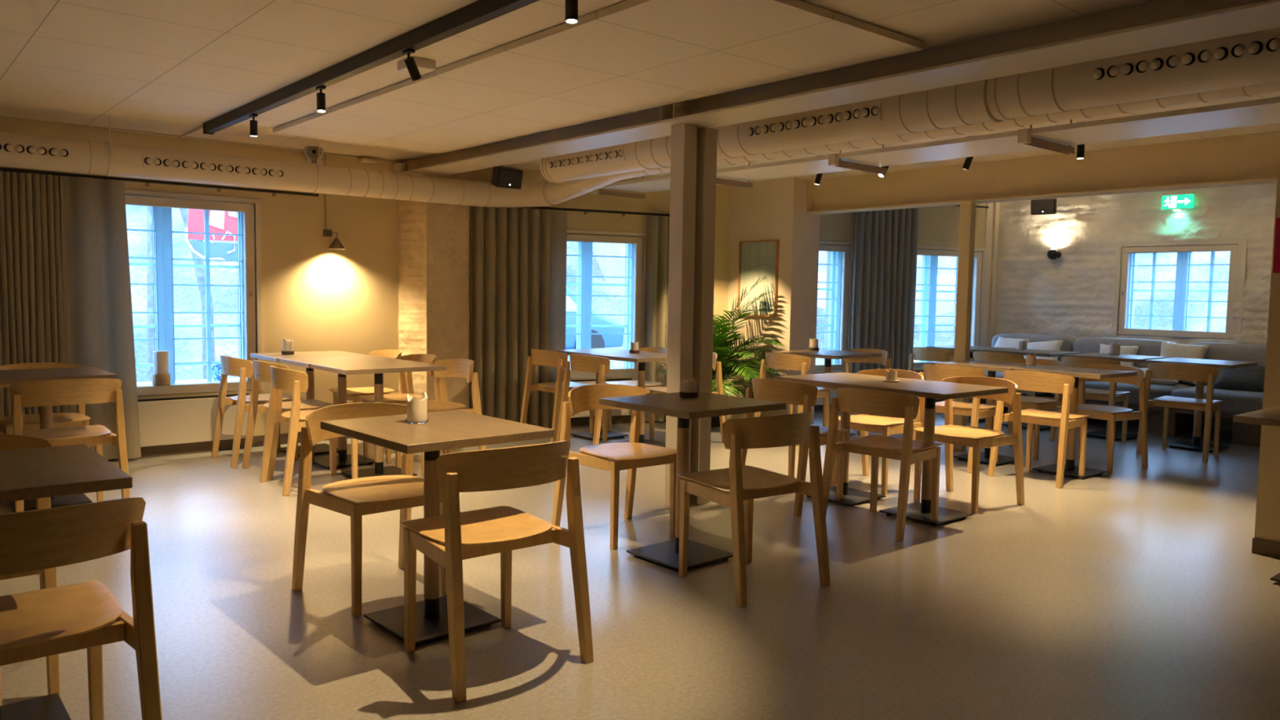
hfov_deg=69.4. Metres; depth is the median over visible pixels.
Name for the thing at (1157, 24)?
beam
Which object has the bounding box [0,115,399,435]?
wall
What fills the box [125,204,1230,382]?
window panes
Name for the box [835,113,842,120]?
hole
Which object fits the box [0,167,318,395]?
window
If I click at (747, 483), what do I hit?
dining chair
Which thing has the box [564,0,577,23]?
spotlight
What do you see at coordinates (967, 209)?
column
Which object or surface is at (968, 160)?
spotlight
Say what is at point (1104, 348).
pillow
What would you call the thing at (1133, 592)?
floor
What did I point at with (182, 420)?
heater
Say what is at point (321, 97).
spotlight
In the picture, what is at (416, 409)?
candle
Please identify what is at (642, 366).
socket
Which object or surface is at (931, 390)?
cafe table
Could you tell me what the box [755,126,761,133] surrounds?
vent hole
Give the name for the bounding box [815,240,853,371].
window
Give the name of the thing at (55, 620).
dining chair
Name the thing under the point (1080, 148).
spotlight
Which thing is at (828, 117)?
hole
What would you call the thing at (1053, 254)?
wall lamp
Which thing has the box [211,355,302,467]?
dining chair
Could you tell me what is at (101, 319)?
curtain
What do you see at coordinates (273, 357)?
cafe table
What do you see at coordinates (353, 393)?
dining chair
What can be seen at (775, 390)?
dining chair
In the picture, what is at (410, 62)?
spotlight
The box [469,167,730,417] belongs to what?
wall
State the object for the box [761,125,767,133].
vent hole
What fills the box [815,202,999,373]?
wall
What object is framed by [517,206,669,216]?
rail
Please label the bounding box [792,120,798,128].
hole
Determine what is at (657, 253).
curtain
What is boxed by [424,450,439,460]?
socket
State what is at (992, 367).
cafe table
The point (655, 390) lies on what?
dining chair
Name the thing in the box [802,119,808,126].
hole
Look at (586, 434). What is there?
cafe table
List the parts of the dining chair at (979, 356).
leg, backrest, rail, leg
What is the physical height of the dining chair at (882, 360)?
0.757 m
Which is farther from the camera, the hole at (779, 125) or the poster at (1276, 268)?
the hole at (779, 125)
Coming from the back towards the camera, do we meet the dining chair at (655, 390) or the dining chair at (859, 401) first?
the dining chair at (655, 390)
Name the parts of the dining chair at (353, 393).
leg, rail, leg, seat, rail, backrest, leg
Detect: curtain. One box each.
[0,170,73,433]
[59,175,141,460]
[471,205,551,427]
[549,210,567,426]
[644,215,669,422]
[849,208,918,373]
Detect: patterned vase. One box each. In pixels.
[134,354,137,369]
[211,364,228,381]
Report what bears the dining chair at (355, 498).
on the floor
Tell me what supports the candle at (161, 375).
on the window at (162, 223)
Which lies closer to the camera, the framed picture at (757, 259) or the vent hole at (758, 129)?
the vent hole at (758, 129)
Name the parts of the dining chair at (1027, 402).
leg, rail, backrest, leg, seat, rail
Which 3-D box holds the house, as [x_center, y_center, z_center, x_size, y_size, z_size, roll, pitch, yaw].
[3.215,-2.640,24.055,9.000,5.200,4.080,0,4,-12]
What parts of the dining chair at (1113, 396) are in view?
leg, backrest, rail, seat, leg, rail, leg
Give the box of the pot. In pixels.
[711,393,726,426]
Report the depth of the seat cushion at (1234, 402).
8.07 m
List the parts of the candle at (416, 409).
glass dish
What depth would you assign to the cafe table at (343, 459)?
6.53 m
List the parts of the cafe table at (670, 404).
plate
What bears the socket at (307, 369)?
attached to the cafe table at (273, 357)
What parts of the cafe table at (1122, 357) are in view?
plate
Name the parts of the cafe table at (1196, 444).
plate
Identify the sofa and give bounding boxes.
[971,333,1266,446]
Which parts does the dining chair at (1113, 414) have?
leg, leg, rail, seat, backrest, leg, rail, leg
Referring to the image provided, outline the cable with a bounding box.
[107,128,391,163]
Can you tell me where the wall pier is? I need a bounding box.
[398,159,470,411]
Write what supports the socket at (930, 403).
attached to the cafe table at (931, 390)
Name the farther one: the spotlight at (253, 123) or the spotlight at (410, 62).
the spotlight at (253, 123)
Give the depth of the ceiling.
4.33 m
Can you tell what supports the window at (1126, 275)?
in the wall at (1071, 295)
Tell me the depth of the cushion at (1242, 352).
8.78 m
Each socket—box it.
[306,367,314,371]
[337,373,346,377]
[373,373,382,384]
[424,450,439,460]
[638,362,645,370]
[677,417,689,428]
[924,397,935,408]
[1073,377,1079,387]
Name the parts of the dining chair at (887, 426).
leg, rail, leg, seat, leg, backrest, rail, leg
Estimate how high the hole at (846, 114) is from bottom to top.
0.042 m
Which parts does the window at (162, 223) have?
curtain rail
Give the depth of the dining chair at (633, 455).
4.71 m
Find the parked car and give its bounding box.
[565,287,624,349]
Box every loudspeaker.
[491,165,523,189]
[1031,198,1057,214]
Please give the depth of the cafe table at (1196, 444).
7.83 m
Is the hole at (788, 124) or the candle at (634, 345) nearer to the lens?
the hole at (788, 124)
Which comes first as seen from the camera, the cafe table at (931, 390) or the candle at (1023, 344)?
the cafe table at (931, 390)
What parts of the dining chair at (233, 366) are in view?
leg, backrest, leg, rail, seat, rail, leg, leg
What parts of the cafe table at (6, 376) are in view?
plate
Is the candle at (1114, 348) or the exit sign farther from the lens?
the exit sign
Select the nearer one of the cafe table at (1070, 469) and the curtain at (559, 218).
the cafe table at (1070, 469)
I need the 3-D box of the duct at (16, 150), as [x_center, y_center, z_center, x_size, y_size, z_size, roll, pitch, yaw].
[-4.183,-1.365,5.459,7.000,0.382,0.241,-3,5,-40]
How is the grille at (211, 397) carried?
attached to the heater at (182, 420)
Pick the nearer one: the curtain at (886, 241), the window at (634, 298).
the window at (634, 298)
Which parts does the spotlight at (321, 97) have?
arm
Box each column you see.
[664,123,717,506]
[952,200,976,451]
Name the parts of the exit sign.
doorway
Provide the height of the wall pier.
2.335 m
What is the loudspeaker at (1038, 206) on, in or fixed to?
attached to the wall at (1071, 295)
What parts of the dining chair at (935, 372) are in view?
leg, rail, backrest, seat, leg, rail, leg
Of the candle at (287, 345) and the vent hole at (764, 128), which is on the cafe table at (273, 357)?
the candle at (287, 345)
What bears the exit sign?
attached to the wall at (1071, 295)
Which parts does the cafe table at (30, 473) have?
plate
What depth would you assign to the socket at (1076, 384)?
6.59 m
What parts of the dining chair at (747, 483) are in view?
leg, rail, seat, leg, leg, rail, backrest, rail, leg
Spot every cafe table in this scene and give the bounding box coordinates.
[0,366,116,511]
[0,444,132,719]
[250,351,365,457]
[278,355,401,469]
[310,360,447,478]
[320,409,554,644]
[550,347,644,439]
[589,351,666,447]
[599,391,786,570]
[775,349,881,436]
[776,372,915,506]
[853,379,1008,525]
[926,345,1012,421]
[935,360,1044,466]
[985,348,1079,429]
[1013,365,1137,478]
[1062,352,1167,440]
[1145,357,1257,452]
[1233,405,1279,583]
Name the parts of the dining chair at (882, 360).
leg, backrest, leg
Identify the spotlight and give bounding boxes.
[248,113,257,136]
[315,85,325,112]
[402,48,421,80]
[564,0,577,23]
[814,155,822,185]
[878,146,888,177]
[962,135,974,169]
[1075,121,1084,159]
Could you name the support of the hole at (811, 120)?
on the duct at (1253, 58)
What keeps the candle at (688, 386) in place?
on the cafe table at (670, 404)
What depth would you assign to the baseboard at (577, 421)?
8.78 m
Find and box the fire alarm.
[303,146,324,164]
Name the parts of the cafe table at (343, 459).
plate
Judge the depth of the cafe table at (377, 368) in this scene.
6.08 m
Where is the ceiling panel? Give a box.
[600,96,1279,193]
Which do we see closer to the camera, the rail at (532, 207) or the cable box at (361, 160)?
the cable box at (361, 160)
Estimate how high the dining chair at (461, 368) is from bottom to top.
0.757 m
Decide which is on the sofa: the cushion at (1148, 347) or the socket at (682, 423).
the cushion at (1148, 347)
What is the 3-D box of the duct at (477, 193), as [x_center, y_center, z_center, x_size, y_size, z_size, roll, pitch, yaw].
[2.036,-1.176,4.184,0.806,0.375,10.258,-3,5,-40]
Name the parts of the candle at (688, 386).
stone dish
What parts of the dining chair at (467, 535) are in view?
leg, rail, leg, seat, backrest, leg, rail, rail, leg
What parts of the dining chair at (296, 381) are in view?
leg, rail, backrest, leg, rail, seat, rail, leg, leg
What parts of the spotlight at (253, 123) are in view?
arm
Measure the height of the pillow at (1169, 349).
0.408 m
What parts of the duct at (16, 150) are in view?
nozzle plate, nozzle plate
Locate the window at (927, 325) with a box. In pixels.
[913,244,985,368]
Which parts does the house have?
pane, pane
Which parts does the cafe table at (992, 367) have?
plate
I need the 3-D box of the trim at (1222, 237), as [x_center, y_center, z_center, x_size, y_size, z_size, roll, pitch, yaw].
[5.506,-0.733,9.494,0.014,1.061,1.235,-3,5,-40]
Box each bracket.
[591,176,646,199]
[715,162,752,187]
[827,144,886,173]
[1017,119,1075,154]
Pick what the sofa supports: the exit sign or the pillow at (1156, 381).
the pillow at (1156, 381)
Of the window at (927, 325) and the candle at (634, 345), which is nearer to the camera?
the candle at (634, 345)
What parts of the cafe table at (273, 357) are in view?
plate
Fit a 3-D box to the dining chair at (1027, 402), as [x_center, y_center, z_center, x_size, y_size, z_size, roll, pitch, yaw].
[3.117,0.379,7.444,0.522,0.757,0.514,-3,5,-40]
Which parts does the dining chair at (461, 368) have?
leg, leg, seat, leg, rail, backrest, leg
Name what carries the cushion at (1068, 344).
on the sofa
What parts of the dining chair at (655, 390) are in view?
leg, seat, rail, backrest, leg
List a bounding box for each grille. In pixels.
[137,393,248,401]
[497,168,522,188]
[569,378,632,382]
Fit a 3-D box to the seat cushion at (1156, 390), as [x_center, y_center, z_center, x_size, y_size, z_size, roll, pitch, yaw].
[4.771,0.302,9.168,0.950,0.199,1.112,-3,5,-40]
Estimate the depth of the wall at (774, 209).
8.78 m
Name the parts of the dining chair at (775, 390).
leg, backrest, leg, leg, rail, seat, leg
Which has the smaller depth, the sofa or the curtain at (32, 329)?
the curtain at (32, 329)
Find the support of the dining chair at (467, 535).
on the floor
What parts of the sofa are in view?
frame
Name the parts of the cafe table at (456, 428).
plate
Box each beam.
[179,0,539,137]
[397,0,1279,176]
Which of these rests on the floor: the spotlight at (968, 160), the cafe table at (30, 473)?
the cafe table at (30, 473)
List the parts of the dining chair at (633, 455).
leg, rail, backrest, leg, seat, leg, rail, leg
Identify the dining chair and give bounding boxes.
[0,362,90,447]
[0,433,60,696]
[0,497,162,719]
[8,377,129,512]
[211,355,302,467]
[241,360,335,479]
[259,365,357,496]
[291,402,446,616]
[328,349,406,451]
[359,353,447,463]
[395,358,486,476]
[400,440,593,702]
[520,349,594,442]
[551,383,676,549]
[555,353,609,444]
[604,346,666,431]
[647,351,725,442]
[675,412,830,607]
[741,377,848,516]
[754,352,831,445]
[822,387,943,541]
[830,348,891,435]
[831,368,924,494]
[907,346,968,422]
[912,364,998,473]
[913,376,1024,514]
[967,351,1035,418]
[987,370,1089,488]
[994,358,1066,459]
[1048,356,1130,448]
[1055,364,1147,474]
[1136,362,1222,462]
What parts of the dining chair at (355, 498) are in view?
leg, rail, backrest, leg, seat, rail, leg, leg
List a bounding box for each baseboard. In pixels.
[107,431,351,460]
[544,414,725,427]
[813,399,945,412]
[1251,537,1279,558]
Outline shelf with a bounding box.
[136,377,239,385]
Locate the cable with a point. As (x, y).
(108, 128)
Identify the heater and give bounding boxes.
[137,393,248,447]
[568,378,632,417]
[814,385,837,404]
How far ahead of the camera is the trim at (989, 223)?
10.89 m
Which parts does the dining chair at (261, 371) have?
leg, backrest, leg, rail, rail, seat, leg, leg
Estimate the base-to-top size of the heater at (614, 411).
0.347 m
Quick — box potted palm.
[653,275,786,426]
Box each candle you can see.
[151,350,170,385]
[281,337,294,355]
[404,392,429,423]
[629,342,639,353]
[679,377,698,398]
[808,338,819,351]
[882,369,899,382]
[1017,339,1027,351]
[1025,353,1036,367]
[1108,342,1120,355]
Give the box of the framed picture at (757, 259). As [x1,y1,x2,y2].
[737,239,779,316]
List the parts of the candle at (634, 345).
wooden dish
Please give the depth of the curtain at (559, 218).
8.34 m
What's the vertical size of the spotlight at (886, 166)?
0.218 m
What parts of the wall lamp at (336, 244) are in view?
lamp shade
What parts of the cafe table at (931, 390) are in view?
plate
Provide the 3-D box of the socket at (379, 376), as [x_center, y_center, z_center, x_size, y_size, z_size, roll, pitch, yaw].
[-1.726,0.110,6.101,0.240,0.098,0.240,-3,5,-40]
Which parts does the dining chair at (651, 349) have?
leg, seat, leg, backrest, rail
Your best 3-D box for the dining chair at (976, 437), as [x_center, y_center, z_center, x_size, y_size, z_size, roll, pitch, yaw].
[1.974,0.493,5.603,0.522,0.757,0.514,-3,5,-40]
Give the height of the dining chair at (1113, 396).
0.757 m
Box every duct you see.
[0,115,463,204]
[457,80,1279,207]
[539,27,1279,182]
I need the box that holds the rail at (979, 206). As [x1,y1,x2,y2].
[953,204,988,208]
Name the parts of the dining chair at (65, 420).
rail, leg, backrest, seat, rail, leg, leg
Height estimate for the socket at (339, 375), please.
0.098 m
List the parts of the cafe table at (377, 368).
plate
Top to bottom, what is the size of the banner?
3.820 m
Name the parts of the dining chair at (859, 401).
leg, rail, rail, leg, backrest, seat, leg, rail, leg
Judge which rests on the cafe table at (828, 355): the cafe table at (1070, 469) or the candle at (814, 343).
the candle at (814, 343)
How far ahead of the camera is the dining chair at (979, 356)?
8.48 m
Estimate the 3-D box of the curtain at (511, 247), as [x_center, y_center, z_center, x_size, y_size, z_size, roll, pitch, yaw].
[-1.141,-0.363,8.197,0.733,1.955,0.109,-1,5,-25]
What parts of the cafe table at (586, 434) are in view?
plate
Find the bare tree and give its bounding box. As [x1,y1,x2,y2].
[179,208,215,379]
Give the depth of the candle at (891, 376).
5.44 m
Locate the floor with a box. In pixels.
[0,408,1279,719]
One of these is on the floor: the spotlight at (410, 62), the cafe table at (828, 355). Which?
the cafe table at (828, 355)
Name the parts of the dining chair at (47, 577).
rail, backrest, leg, leg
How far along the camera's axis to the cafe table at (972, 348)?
9.38 m
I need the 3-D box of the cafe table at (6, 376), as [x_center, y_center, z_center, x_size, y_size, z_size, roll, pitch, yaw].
[-3.352,0.443,5.215,0.600,0.745,0.610,-3,5,-40]
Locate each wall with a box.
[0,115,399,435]
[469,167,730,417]
[725,177,819,424]
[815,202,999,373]
[994,182,1276,428]
[1253,144,1279,542]
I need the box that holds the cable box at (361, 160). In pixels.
[358,158,379,164]
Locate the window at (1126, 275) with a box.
[1113,240,1242,339]
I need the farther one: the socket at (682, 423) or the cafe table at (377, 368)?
the cafe table at (377, 368)
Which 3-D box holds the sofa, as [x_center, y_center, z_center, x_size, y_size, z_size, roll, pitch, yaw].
[4.866,0.224,9.256,1.218,0.860,3.300,-3,5,-40]
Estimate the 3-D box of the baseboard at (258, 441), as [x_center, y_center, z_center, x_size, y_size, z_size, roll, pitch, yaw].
[-4.664,0.711,5.803,6.770,0.085,0.018,-3,5,-40]
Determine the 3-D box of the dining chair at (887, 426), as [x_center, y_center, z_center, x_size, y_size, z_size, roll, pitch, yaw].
[1.565,0.452,6.083,0.522,0.757,0.514,-3,6,-42]
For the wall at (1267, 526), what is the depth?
4.53 m
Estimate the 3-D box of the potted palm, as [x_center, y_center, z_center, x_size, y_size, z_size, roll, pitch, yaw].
[0.772,-0.076,8.545,1.099,1.432,0.947,-2,5,-37]
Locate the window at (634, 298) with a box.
[565,229,646,377]
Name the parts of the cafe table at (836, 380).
plate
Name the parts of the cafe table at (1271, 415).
plate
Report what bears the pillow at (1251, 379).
on the sofa
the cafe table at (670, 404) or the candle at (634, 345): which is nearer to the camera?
the cafe table at (670, 404)
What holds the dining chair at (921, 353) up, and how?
on the floor
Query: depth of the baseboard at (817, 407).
9.98 m
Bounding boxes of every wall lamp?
[323,152,345,249]
[1047,220,1061,259]
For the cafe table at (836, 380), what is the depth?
5.65 m
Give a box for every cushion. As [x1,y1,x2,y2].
[991,333,1075,361]
[1050,381,1191,404]
[1072,337,1179,381]
[1170,385,1263,414]
[1181,342,1266,386]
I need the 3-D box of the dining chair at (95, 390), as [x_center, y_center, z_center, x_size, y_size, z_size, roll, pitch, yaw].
[-3.079,0.461,4.947,0.514,0.757,0.522,-3,5,-40]
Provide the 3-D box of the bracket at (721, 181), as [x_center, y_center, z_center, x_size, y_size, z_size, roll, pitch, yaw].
[0.664,-1.486,7.191,0.590,0.235,0.060,-3,5,-40]
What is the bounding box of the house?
[592,242,956,315]
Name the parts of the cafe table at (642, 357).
plate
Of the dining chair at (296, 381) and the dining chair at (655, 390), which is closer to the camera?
the dining chair at (296, 381)
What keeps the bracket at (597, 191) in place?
hanging from the ceiling
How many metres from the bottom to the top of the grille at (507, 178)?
0.132 m
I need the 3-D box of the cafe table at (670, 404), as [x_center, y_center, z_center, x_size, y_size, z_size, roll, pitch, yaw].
[0.237,0.562,4.350,0.624,0.745,0.616,-3,5,-41]
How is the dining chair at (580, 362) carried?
on the floor
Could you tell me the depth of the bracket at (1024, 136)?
5.17 m
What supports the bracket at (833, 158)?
hanging from the ceiling
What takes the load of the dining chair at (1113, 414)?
on the floor
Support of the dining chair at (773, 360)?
on the floor
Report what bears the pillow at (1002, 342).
on the sofa
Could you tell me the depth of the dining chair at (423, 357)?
6.89 m
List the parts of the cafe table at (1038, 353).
plate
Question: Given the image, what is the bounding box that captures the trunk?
[146,206,155,382]
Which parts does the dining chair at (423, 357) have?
leg, leg, seat, leg, rail, backrest, leg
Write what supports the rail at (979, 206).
attached to the wall at (939, 226)
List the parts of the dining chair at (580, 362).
leg, backrest, leg, leg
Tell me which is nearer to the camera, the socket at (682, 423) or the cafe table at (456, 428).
the cafe table at (456, 428)
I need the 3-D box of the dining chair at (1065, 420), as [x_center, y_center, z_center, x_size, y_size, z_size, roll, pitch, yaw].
[2.813,0.446,6.438,0.522,0.757,0.514,-3,5,-40]
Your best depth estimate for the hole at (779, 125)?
5.20 m
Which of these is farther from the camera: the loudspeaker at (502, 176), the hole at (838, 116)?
the loudspeaker at (502, 176)
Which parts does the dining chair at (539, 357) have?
leg, rail, rail, backrest, leg, seat, leg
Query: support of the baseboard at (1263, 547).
attached to the wall at (1267, 526)
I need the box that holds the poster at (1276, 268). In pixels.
[1272,217,1279,272]
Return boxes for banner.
[185,208,237,264]
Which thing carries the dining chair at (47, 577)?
on the floor
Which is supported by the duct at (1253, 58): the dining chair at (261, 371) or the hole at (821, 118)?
the hole at (821, 118)
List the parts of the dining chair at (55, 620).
seat, rail, backrest, leg, rail, leg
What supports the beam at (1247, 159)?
attached to the wall at (774, 209)
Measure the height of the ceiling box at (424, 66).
0.049 m
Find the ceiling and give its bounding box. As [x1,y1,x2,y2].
[0,0,1279,182]
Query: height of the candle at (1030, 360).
0.094 m
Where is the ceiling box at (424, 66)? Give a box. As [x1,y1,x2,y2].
[397,56,435,75]
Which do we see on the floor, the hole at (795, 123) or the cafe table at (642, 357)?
the cafe table at (642, 357)
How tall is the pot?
0.300 m
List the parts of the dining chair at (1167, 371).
leg, rail, leg, rail, backrest, seat, leg, rail, leg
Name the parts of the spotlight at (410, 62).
arm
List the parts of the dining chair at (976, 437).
leg, rail, leg, seat, leg, backrest, rail, leg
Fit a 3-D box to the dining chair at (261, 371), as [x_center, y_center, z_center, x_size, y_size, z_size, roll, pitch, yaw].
[-2.372,0.374,6.310,0.522,0.757,0.514,-3,5,-40]
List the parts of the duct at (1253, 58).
nozzle plate, nozzle plate, nozzle plate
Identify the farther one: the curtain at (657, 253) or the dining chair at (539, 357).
the curtain at (657, 253)
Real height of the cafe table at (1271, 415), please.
0.745 m
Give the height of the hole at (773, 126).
0.042 m
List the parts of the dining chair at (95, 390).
leg, seat, backrest, rail, leg, rail, leg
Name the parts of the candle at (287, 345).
stone dish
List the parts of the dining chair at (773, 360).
leg, backrest, leg, leg, rail, seat, leg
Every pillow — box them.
[994,337,1031,355]
[1023,339,1063,360]
[1099,343,1139,366]
[1139,368,1178,385]
[1160,340,1208,384]
[1213,365,1265,392]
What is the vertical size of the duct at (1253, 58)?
0.256 m
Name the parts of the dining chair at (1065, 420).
leg, rail, leg, rail, backrest, seat, leg, rail, leg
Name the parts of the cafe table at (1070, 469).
plate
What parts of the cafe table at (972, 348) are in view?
plate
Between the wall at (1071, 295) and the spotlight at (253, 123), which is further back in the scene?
the wall at (1071, 295)
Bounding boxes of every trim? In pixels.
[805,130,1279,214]
[981,202,999,346]
[1111,234,1247,337]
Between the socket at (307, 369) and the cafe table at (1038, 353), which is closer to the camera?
the socket at (307, 369)
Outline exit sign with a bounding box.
[1161,191,1194,211]
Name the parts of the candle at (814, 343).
stone dish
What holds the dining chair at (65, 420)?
on the floor
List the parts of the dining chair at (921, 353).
leg, backrest, leg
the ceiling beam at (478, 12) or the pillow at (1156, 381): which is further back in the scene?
the pillow at (1156, 381)

